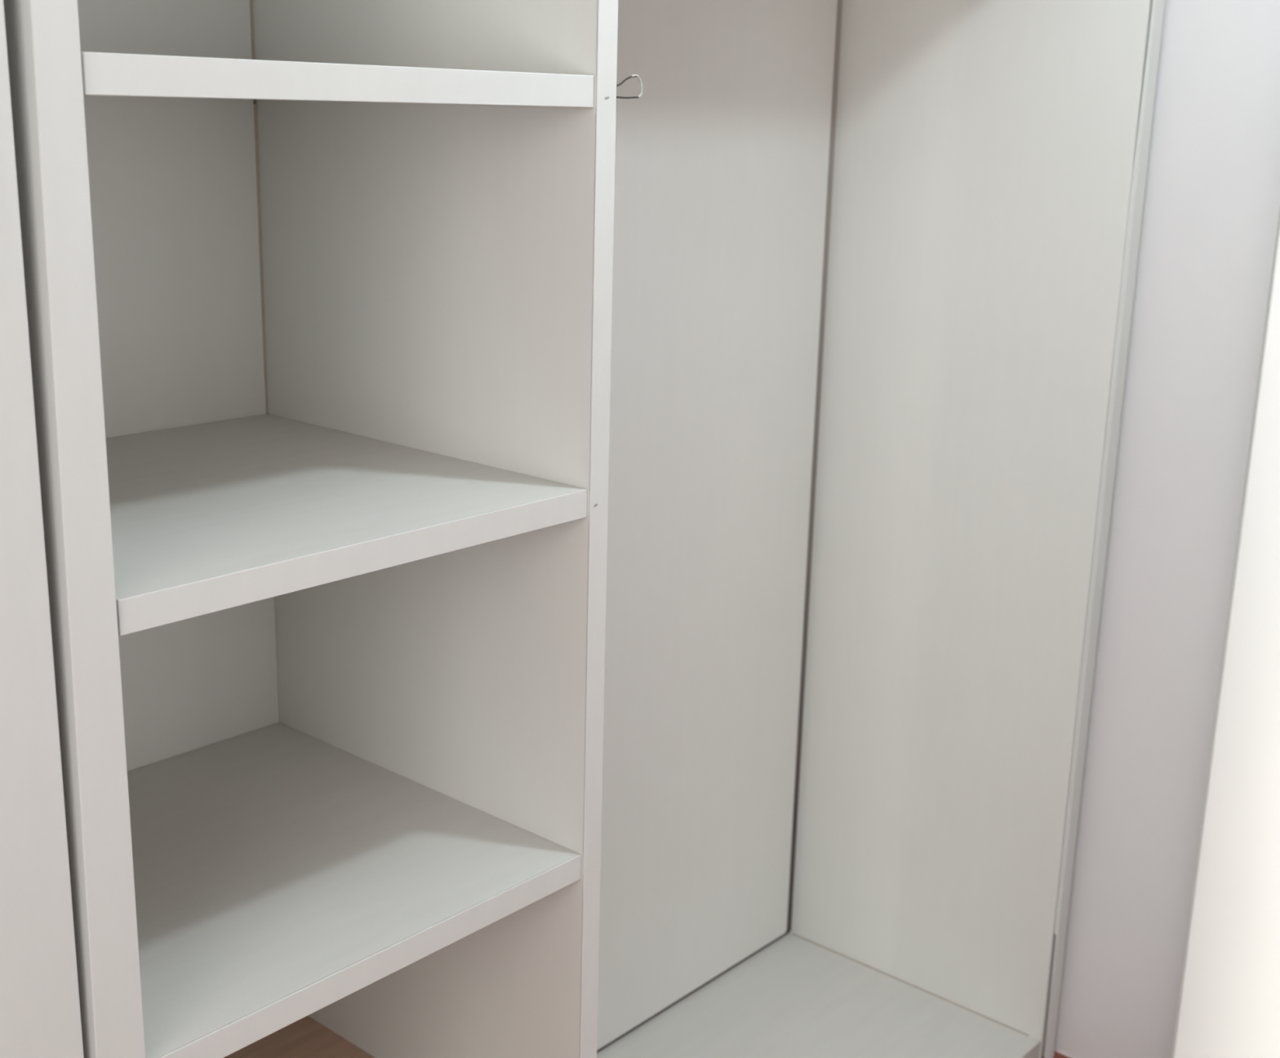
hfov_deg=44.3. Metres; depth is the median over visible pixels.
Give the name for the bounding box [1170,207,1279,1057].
door
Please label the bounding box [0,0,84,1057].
door
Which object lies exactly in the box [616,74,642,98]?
hook
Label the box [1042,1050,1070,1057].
floor
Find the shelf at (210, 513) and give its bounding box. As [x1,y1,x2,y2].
[105,413,585,635]
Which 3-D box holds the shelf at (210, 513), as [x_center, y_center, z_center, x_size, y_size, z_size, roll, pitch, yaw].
[-0.404,-0.028,1.476,0.502,0.027,0.496,14,20,39]
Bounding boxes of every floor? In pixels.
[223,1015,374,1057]
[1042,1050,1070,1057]
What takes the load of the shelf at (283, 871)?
attached to the wardrobe
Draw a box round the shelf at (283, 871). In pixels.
[127,722,579,1057]
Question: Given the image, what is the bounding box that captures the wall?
[1054,0,1279,1057]
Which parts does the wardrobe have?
panel, panel, panel, panel, panel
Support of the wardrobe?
on the floor at (1056, 1055)
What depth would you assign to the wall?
2.34 m
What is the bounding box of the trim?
[1044,0,1165,1057]
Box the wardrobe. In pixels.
[3,0,1152,1057]
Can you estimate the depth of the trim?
2.37 m
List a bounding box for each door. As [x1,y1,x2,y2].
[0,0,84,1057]
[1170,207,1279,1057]

